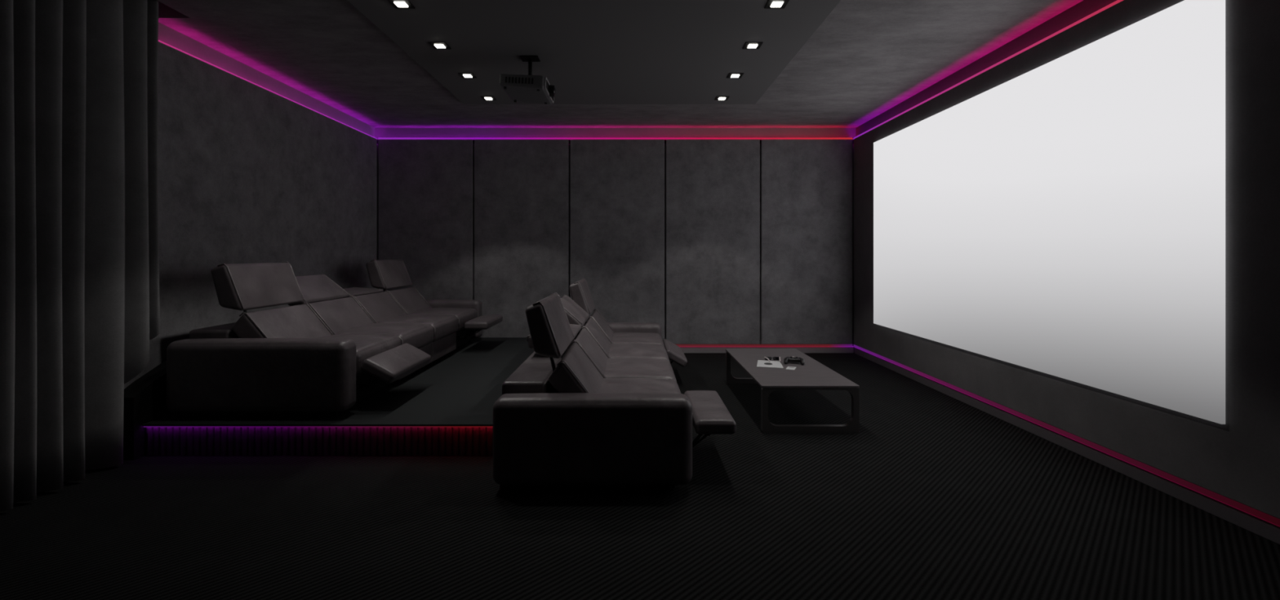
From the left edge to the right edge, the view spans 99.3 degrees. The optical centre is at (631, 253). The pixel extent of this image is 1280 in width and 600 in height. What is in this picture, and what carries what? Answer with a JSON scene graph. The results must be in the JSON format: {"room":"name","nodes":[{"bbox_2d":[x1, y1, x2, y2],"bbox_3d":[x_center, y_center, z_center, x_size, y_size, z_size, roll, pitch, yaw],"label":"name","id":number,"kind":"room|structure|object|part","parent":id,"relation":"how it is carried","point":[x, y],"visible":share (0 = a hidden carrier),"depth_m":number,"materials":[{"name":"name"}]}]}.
{"room":"home theater","nodes":[
{"label":"home theater","id":0,"kind":"room"},
{"bbox_2d":[124,22,377,388],"bbox_3d":[-3.440,-0.255,2.870,0.160,3.350,8.740,0,0,0],"label":"wall","id":1,"kind":"structure","parent":0,"point":[248,173],"depth_m":4.70,"materials":[{"name":"paint"}]},
{"bbox_2d":[123,360,173,460],"bbox_3d":[-3.244,1.040,3.665,0.132,0.560,0.390,0,0,0],"label":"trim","id":2,"kind":"structure","parent":1,"relation":"attached to","point":[144,398],"depth_m":3.55,"materials":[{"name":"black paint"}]},
{"bbox_2d":[158,40,377,138],"bbox_3d":[-3.388,-1.485,5.388,0.056,0.060,3.575,0,0,0],"label":"led strip","id":3,"kind":"object","parent":1,"relation":"attached to","point":[158,40],"visible":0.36,"depth_m":4.80,"materials":[{"name":"purple plastic"}]},
{"bbox_2d":[374,128,855,352],"bbox_3d":[-0.220,-0.255,7.260,6.600,3.350,0.160,0,0,0],"label":"wall","id":4,"kind":"structure","parent":0,"point":[707,242],"depth_m":7.18,"materials":[{"name":"paint"}]},
{"bbox_3d":[-2.728,-0.152,7.209,1.245,2.705,0.058,0,0,0],"label":"wall panel","id":5,"kind":"part","parent":4,"relation":"part of","materials":[{"name":"fabric"}]},
{"bbox_3d":[-1.461,-0.152,7.209,1.245,2.705,0.058,0,0,0],"label":"wall panel","id":6,"kind":"part","parent":4,"relation":"part of","materials":[{"name":"fabric"}]},
{"bbox_2d":[377,137,853,143],"bbox_3d":[-0.220,-1.488,7.208,6.320,0.077,0.056,0,0,0],"label":"led strip","id":7,"kind":"object","parent":4,"relation":"attached to","point":[473,139],"visible":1,"depth_m":7.18,"materials":[{"name":"purple plastic"}]},
{"bbox_2d":[377,137,852,139],"bbox_3d":[-0.220,-1.516,7.182,6.260,0.022,0.004,0,0,0],"label":"diffuser","id":8,"kind":"object","parent":7,"relation":"attached to","point":[378,138],"depth_m":7.18,"materials":[{"name":"plastic"}]},
{"bbox_3d":[-0.194,-0.152,7.209,1.245,2.705,0.058,0,0,0],"label":"wall panel","id":9,"kind":"part","parent":4,"relation":"part of","materials":[{"name":"fabric"}]},
{"bbox_3d":[1.069,-0.152,7.209,1.236,2.705,0.058,0,0,0],"label":"wall panel","id":10,"kind":"part","parent":4,"relation":"part of","materials":[{"name":"fabric"}]},
{"bbox_2d":[675,344,853,346],"bbox_3d":[1.085,1.219,7.192,3.710,0.032,0.016,0,0,0],"label":"led strip","id":11,"kind":"object","parent":4,"relation":"attached to","point":[679,345],"visible":0.64,"depth_m":7.18,"materials":[{"name":"red plastic"}]},
{"bbox_2d":[680,346,853,353],"bbox_3d":[1.077,1.277,7.216,3.713,0.086,0.045,0,0,0],"label":"baseboard","id":12,"kind":"structure","parent":4,"relation":"attached to","point":[685,349],"depth_m":7.20,"materials":[{"name":"grey paint"}]},
{"bbox_3d":[2.310,-0.152,7.209,1.201,2.705,0.058,0,0,0],"label":"wall panel","id":13,"kind":"part","parent":4,"relation":"part of","materials":[{"name":"fabric"}]},
{"bbox_2d":[157,0,1083,128],"bbox_3d":[-0.220,-1.770,2.870,6.400,0.200,8.740,0,0,0],"label":"ceiling","id":14,"kind":"structure","parent":0,"point":[866,58],"depth_m":4.74,"materials":[{"name":"paint"}]},
{"bbox_2d":[0,0,159,511],"bbox_3d":[-3.242,-0.255,2.793,0.192,3.110,1.702,0,0,0],"label":"curtain","id":15,"kind":"object","parent":14,"relation":"hanging from","point":[79,241],"visible":1,"depth_m":3.10,"materials":[{"name":"fabric"}]},
{"bbox_2d":[346,0,840,104],"bbox_3d":[-0.244,-1.650,3.626,3.187,0.040,4.651,0,0,0],"label":"ceiling panel","id":16,"kind":"object","parent":14,"relation":"attached to","point":[592,51],"depth_m":4.21,"materials":[{"name":"grey paint"}]},
{"bbox_2d":[387,0,415,8],"bbox_3d":[-1.505,-1.625,3.547,0.132,0.011,0.132,0,0,0],"label":"recessed light","id":17,"kind":"object","parent":16,"relation":"attached to","point":[397,4],"visible":1,"depth_m":3.55,"materials":[{"name":"black paint"}]},
{"bbox_2d":[394,1,408,7],"bbox_3d":[-1.505,-1.624,3.547,0.066,0.010,0.066,0,0,0],"label":"diffuser","id":18,"kind":"object","parent":17,"relation":"attached to","point":[397,4],"depth_m":3.54,"materials":[{"name":"white plastic"}]},
{"bbox_2d":[428,42,451,48],"bbox_3d":[-1.505,-1.625,4.263,0.132,0.011,0.132,0,0,0],"label":"recessed light","id":19,"kind":"object","parent":16,"relation":"attached to","point":[435,45],"visible":1,"depth_m":4.25,"materials":[{"name":"black paint"}]},
{"bbox_2d":[434,44,445,48],"bbox_3d":[-1.505,-1.624,4.263,0.066,0.010,0.066,0,0,0],"label":"diffuser","id":20,"kind":"object","parent":19,"relation":"attached to","point":[436,46],"depth_m":4.25,"materials":[{"name":"white plastic"}]},
{"bbox_2d":[457,72,476,78],"bbox_3d":[-1.505,-1.625,4.982,0.132,0.011,0.132,0,0,0],"label":"recessed light","id":21,"kind":"object","parent":16,"relation":"attached to","point":[464,75],"visible":1,"depth_m":4.95,"materials":[{"name":"black paint"}]},
{"bbox_2d":[462,74,472,77],"bbox_3d":[-1.505,-1.624,4.982,0.066,0.010,0.066,0,0,0],"label":"diffuser","id":22,"kind":"object","parent":21,"relation":"attached to","point":[464,75],"depth_m":4.97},
{"bbox_2d":[480,96,496,100],"bbox_3d":[-1.505,-1.625,5.708,0.132,0.011,0.132,0,0,0],"label":"recessed light","id":23,"kind":"object","parent":16,"relation":"attached to","point":[485,98],"visible":1,"depth_m":5.68,"materials":[{"name":"black paint"}]},
{"bbox_2d":[499,55,555,104],"bbox_3d":[-0.846,-1.464,4.539,0.411,0.332,0.482,0,0,0],"label":"ceiling projector","id":24,"kind":"object","parent":16,"relation":"hanging from","point":[530,88],"visible":1,"depth_m":4.42,"materials":[{"name":"black paint"}]},
{"bbox_3d":[-0.850,-1.624,4.540,0.150,0.012,0.120,0,0,0],"label":"mount plate","id":25,"kind":"part","parent":24,"relation":"part of","materials":[{"name":"black paint"}]},
{"bbox_2d":[715,96,729,100],"bbox_3d":[0.945,-1.625,5.708,0.132,0.011,0.132,0,0,0],"label":"recessed light","id":26,"kind":"object","parent":16,"relation":"attached to","point":[717,98],"visible":1,"depth_m":5.68,"materials":[{"name":"black paint"}]},
{"bbox_2d":[726,72,743,78],"bbox_3d":[0.945,-1.625,4.982,0.132,0.011,0.132,0,0,0],"label":"recessed light","id":27,"kind":"object","parent":16,"relation":"attached to","point":[731,75],"visible":1,"depth_m":4.95,"materials":[{"name":"black paint"}]},
{"bbox_2d":[730,74,739,77],"bbox_3d":[0.945,-1.624,4.982,0.066,0.010,0.066,0,0,0],"label":"diffuser","id":28,"kind":"object","parent":27,"relation":"attached to","point":[731,75],"depth_m":4.97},
{"bbox_2d":[742,42,763,48],"bbox_3d":[0.945,-1.625,4.263,0.132,0.011,0.132,0,0,0],"label":"recessed light","id":29,"kind":"object","parent":16,"relation":"attached to","point":[748,45],"visible":1,"depth_m":4.25,"materials":[{"name":"black paint"}]},
{"bbox_2d":[747,44,757,48],"bbox_3d":[0.945,-1.624,4.263,0.066,0.010,0.066,0,0,0],"label":"diffuser","id":30,"kind":"object","parent":29,"relation":"attached to","point":[749,46],"depth_m":4.25,"materials":[{"name":"white plastic"}]},
{"bbox_2d":[764,0,789,8],"bbox_3d":[0.945,-1.625,3.547,0.132,0.011,0.132,0,0,0],"label":"recessed light","id":31,"kind":"object","parent":16,"relation":"attached to","point":[771,4],"visible":1,"depth_m":3.54,"materials":[{"name":"black paint"}]},
{"bbox_2d":[770,1,783,7],"bbox_3d":[0.945,-1.624,3.547,0.066,0.010,0.066,0,0,0],"label":"diffuser","id":32,"kind":"object","parent":31,"relation":"attached to","point":[773,4],"depth_m":3.54,"materials":[{"name":"white plastic"}]},
{"bbox_2d":[0,352,1279,599],"bbox_3d":[-0.220,1.370,2.870,6.400,0.100,8.740,0,0,0],"label":"floor","id":33,"kind":"structure","parent":0,"point":[935,495],"depth_m":2.60,"materials":[{"name":"carpet"}]},
{"bbox_2d":[142,337,533,455],"bbox_3d":[-2.069,1.215,5.354,2.586,0.210,3.649,0,0,0],"label":"platform","id":34,"kind":"object","parent":33,"relation":"on","point":[462,387],"depth_m":3.56,"materials":[{"name":"grey carpet"}]},
{"bbox_2d":[143,426,493,426],"bbox_3d":[-1.988,1.126,3.535,2.365,0.006,0.008,0,0,0],"label":"led strip","id":35,"kind":"object","parent":34,"relation":"attached to","point":[144,426],"visible":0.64,"depth_m":3.53,"materials":[{"name":"purple plastic"}]},
{"bbox_2d":[166,258,502,417],"bbox_3d":[-2.354,0.589,5.270,1.512,1.042,3.340,0,0,0],"label":"recliner sofa","id":36,"kind":"object","parent":34,"relation":"on","point":[334,346],"visible":1,"depth_m":3.86,"materials":[{"name":"brown leather"}]},
{"bbox_3d":[-2.505,0.824,3.695,1.210,0.483,0.190,0,0,0],"label":"armrest","id":37,"kind":"part","parent":36,"relation":"part of","materials":[{"name":"brown leather"}]},
{"bbox_3d":[-2.629,0.583,4.160,0.342,0.328,0.736,0,0,0],"label":"backrest","id":38,"kind":"part","parent":36,"relation":"part of","materials":[{"name":"brown leather"}]},
{"bbox_3d":[-2.628,0.583,4.900,0.342,0.328,0.736,0,0,0],"label":"backrest","id":39,"kind":"part","parent":36,"relation":"part of","materials":[{"name":"brown leather"}]},
{"bbox_2d":[316,334,400,377],"bbox_3d":[-2.255,0.764,4.160,0.699,0.221,0.736,0,0,0],"label":"seat cushion","id":40,"kind":"object","parent":36,"relation":"on","point":[367,346],"depth_m":4.17,"materials":[{"name":"brown leather"}]},
{"bbox_3d":[-1.910,0.916,3.901,0.251,0.168,0.038,0,0,0],"label":"bracket arm","id":41,"kind":"part","parent":36,"relation":"part of","materials":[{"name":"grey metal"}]},
{"bbox_3d":[-2.628,0.583,5.640,0.343,0.328,0.736,0,0,0],"label":"backrest","id":42,"kind":"part","parent":36,"relation":"part of","materials":[{"name":"brown leather"}]},
{"bbox_2d":[335,323,433,348],"bbox_3d":[-2.255,0.764,4.900,0.699,0.222,0.736,0,0,0],"label":"seat cushion","id":43,"kind":"object","parent":36,"relation":"on","point":[420,335],"depth_m":4.82,"materials":[{"name":"brown leather"}]},
{"bbox_3d":[-2.628,0.583,6.380,0.342,0.328,0.736,0,0,0],"label":"backrest","id":44,"kind":"part","parent":36,"relation":"part of","materials":[{"name":"brown leather"}]},
{"bbox_3d":[-1.974,0.963,4.900,0.072,0.195,0.736,0,0,0],"label":"panel","id":45,"kind":"part","parent":36,"relation":"part of","materials":[{"name":"brown leather"}]},
{"bbox_2d":[377,314,457,342],"bbox_3d":[-2.255,0.764,5.640,0.699,0.221,0.736,0,0,0],"label":"seat cushion","id":46,"kind":"object","parent":36,"relation":"on","point":[445,326],"depth_m":5.54,"materials":[{"name":"brown leather"}]},
{"bbox_2d":[408,307,477,331],"bbox_3d":[-2.255,0.766,6.380,0.699,0.218,0.736,0,0,0],"label":"seat cushion","id":47,"kind":"object","parent":36,"relation":"on","point":[464,315],"depth_m":6.25,"materials":[{"name":"brown leather"}]},
{"bbox_3d":[-1.974,0.963,5.640,0.072,0.195,0.736,0,0,0],"label":"panel","id":48,"kind":"part","parent":36,"relation":"part of","materials":[{"name":"brown leather"}]},
{"bbox_3d":[-2.505,0.824,6.845,1.210,0.483,0.190,0,0,0],"label":"armrest","id":49,"kind":"part","parent":36,"relation":"part of","materials":[{"name":"brown leather"}]},
{"bbox_3d":[-1.883,0.917,6.121,0.305,0.164,0.038,0,0,0],"label":"bracket arm","id":50,"kind":"part","parent":36,"relation":"part of","materials":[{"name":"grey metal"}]},
{"bbox_3d":[-1.883,0.917,6.657,0.305,0.164,0.038,0,0,0],"label":"bracket arm","id":51,"kind":"part","parent":36,"relation":"part of","materials":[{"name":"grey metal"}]},
{"bbox_2d":[493,278,736,490],"bbox_3d":[-0.080,0.799,4.620,1.375,1.042,3.340,0,0,0],"label":"recliner sofa","id":52,"kind":"object","parent":33,"relation":"on","point":[597,402],"visible":1,"depth_m":2.97,"materials":[{"name":"brown leather"}]},
{"bbox_3d":[-0.329,0.793,3.510,0.311,0.327,0.736,0,0,0],"label":"backrest","id":53,"kind":"part","parent":52,"relation":"part of","materials":[{"name":"brown leather"}]},
{"bbox_3d":[-0.329,0.793,4.250,0.311,0.327,0.736,0,0,0],"label":"backrest","id":54,"kind":"part","parent":52,"relation":"part of","materials":[{"name":"brown leather"}]},
{"bbox_3d":[-0.217,1.034,3.045,1.100,0.483,0.190,0,0,0],"label":"armrest","id":55,"kind":"part","parent":52,"relation":"part of","materials":[{"name":"brown leather"}]},
{"bbox_3d":[-0.329,0.793,4.990,0.311,0.327,0.736,0,0,0],"label":"backrest","id":56,"kind":"part","parent":52,"relation":"part of","materials":[{"name":"brown leather"}]},
{"bbox_3d":[-0.329,0.793,5.730,0.311,0.327,0.736,0,0,0],"label":"backrest","id":57,"kind":"part","parent":52,"relation":"part of","materials":[{"name":"brown leather"}]},
{"bbox_3d":[-0.217,1.034,6.195,1.100,0.483,0.190,0,0,0],"label":"armrest","id":58,"kind":"part","parent":52,"relation":"part of","materials":[{"name":"brown leather"}]},
{"bbox_2d":[612,332,664,346],"bbox_3d":[0.010,0.976,5.730,0.637,0.218,0.736,0,0,0],"label":"seat cushion","id":59,"kind":"object","parent":52,"relation":"on","point":[617,337],"depth_m":5.61,"materials":[{"name":"brown leather"}]},
{"bbox_2d":[608,342,669,361],"bbox_3d":[0.010,0.974,4.990,0.637,0.221,0.736,0,0,0],"label":"seat cushion","id":60,"kind":"object","parent":52,"relation":"on","point":[616,350],"depth_m":4.87,"materials":[{"name":"brown leather"}]},
{"bbox_2d":[604,357,676,382],"bbox_3d":[0.010,0.974,4.250,0.637,0.222,0.736,0,0,0],"label":"seat cushion","id":61,"kind":"object","parent":52,"relation":"on","point":[614,367],"depth_m":4.13,"materials":[{"name":"brown leather"}]},
{"bbox_2d":[600,377,680,393],"bbox_3d":[0.010,0.974,3.510,0.637,0.221,0.736,0,0,0],"label":"seat cushion","id":62,"kind":"object","parent":52,"relation":"on","point":[635,385],"depth_m":3.59,"materials":[{"name":"brown leather"}]},
{"bbox_3d":[0.349,1.127,3.251,0.279,0.164,0.038,0,0,0],"label":"bracket arm","id":63,"kind":"part","parent":52,"relation":"part of","materials":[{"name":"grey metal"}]},
{"bbox_2d":[725,348,859,433],"bbox_3d":[1.312,1.147,4.770,0.719,0.347,1.560,0,0,0],"label":"coffee table","id":64,"kind":"object","parent":33,"relation":"on","point":[813,375],"visible":0.98,"depth_m":4.23,"materials":[{"name":"grey wood"}]},
{"bbox_3d":[1.312,1.153,5.526,0.711,0.333,0.040,0,0,0],"label":"leg frame","id":65,"kind":"part","parent":64,"relation":"part of","materials":[{"name":"black metal"}]},
{"bbox_2d":[756,360,783,368],"bbox_3d":[1.212,0.971,4.769,0.222,0.004,0.296,0,0,15],"label":"brochure","id":66,"kind":"object","parent":64,"relation":"on","point":[761,363],"visible":1,"depth_m":4.74,"materials":[{"name":"white paper"}]},
{"bbox_2d":[764,356,781,361],"bbox_3d":[1.275,0.954,4.896,0.147,0.032,0.105,0,0,0],"label":"glasses","id":67,"kind":"object","parent":64,"relation":"on","point":[768,358],"visible":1,"depth_m":4.94,"materials":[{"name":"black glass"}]},
{"bbox_2d":[785,366,795,369],"bbox_3d":[1.345,0.971,4.600,0.070,0.004,0.120,0,0,25],"label":"card","id":68,"kind":"object","parent":64,"relation":"on","point":[788,367],"visible":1,"depth_m":4.58,"materials":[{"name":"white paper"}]},
{"bbox_2d":[783,356,804,364],"bbox_3d":[1.430,0.943,4.801,0.175,0.059,0.135,0,0,15],"label":"game controller","id":69,"kind":"object","parent":64,"relation":"on","point":[788,359],"visible":1,"depth_m":4.79,"materials":[{"name":"black plastic"}]},
{"bbox_3d":[1.312,1.153,4.014,0.711,0.333,0.040,0,0,0],"label":"leg frame","id":70,"kind":"part","parent":64,"relation":"part of","materials":[{"name":"black metal"}]},
{"bbox_2d":[853,0,1279,519],"bbox_3d":[3.000,-0.255,2.870,0.160,3.350,8.740,0,0,0],"label":"wall","id":71,"kind":"structure","parent":0,"point":[1238,460],"depth_m":2.77,"materials":[{"name":"paint"}]},
{"bbox_2d":[853,0,1123,139],"bbox_3d":[2.948,-1.489,4.188,0.056,0.068,5.975,0,0,0],"label":"led strip","id":72,"kind":"object","parent":71,"relation":"attached to","point":[1117,1],"visible":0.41,"depth_m":4.18,"materials":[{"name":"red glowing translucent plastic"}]},
{"bbox_2d":[873,0,1225,424],"bbox_3d":[2.906,-0.243,4.595,0.025,2.165,3.848,0,0,0],"label":"projection screen","id":73,"kind":"object","parent":71,"relation":"attached to","point":[1064,218],"visible":1,"depth_m":3.47,"materials":[{"name":"white projection screen fabric"}]},
{"bbox_2d":[853,344,1279,526],"bbox_3d":[2.932,1.219,4.188,0.016,0.032,5.975,0,0,0],"label":"led strip","id":74,"kind":"object","parent":71,"relation":"attached to","point":[1246,508],"visible":1,"depth_m":3.28,"materials":[{"name":"red plastic"}]},
{"bbox_2d":[854,347,1279,544],"bbox_3d":[2.957,1.277,2.896,0.045,0.086,8.572,0,0,0],"label":"baseboard","id":75,"kind":"structure","parent":71,"relation":"attached to","point":[1267,530],"depth_m":3.30,"materials":[{"name":"paint"}]}
]}

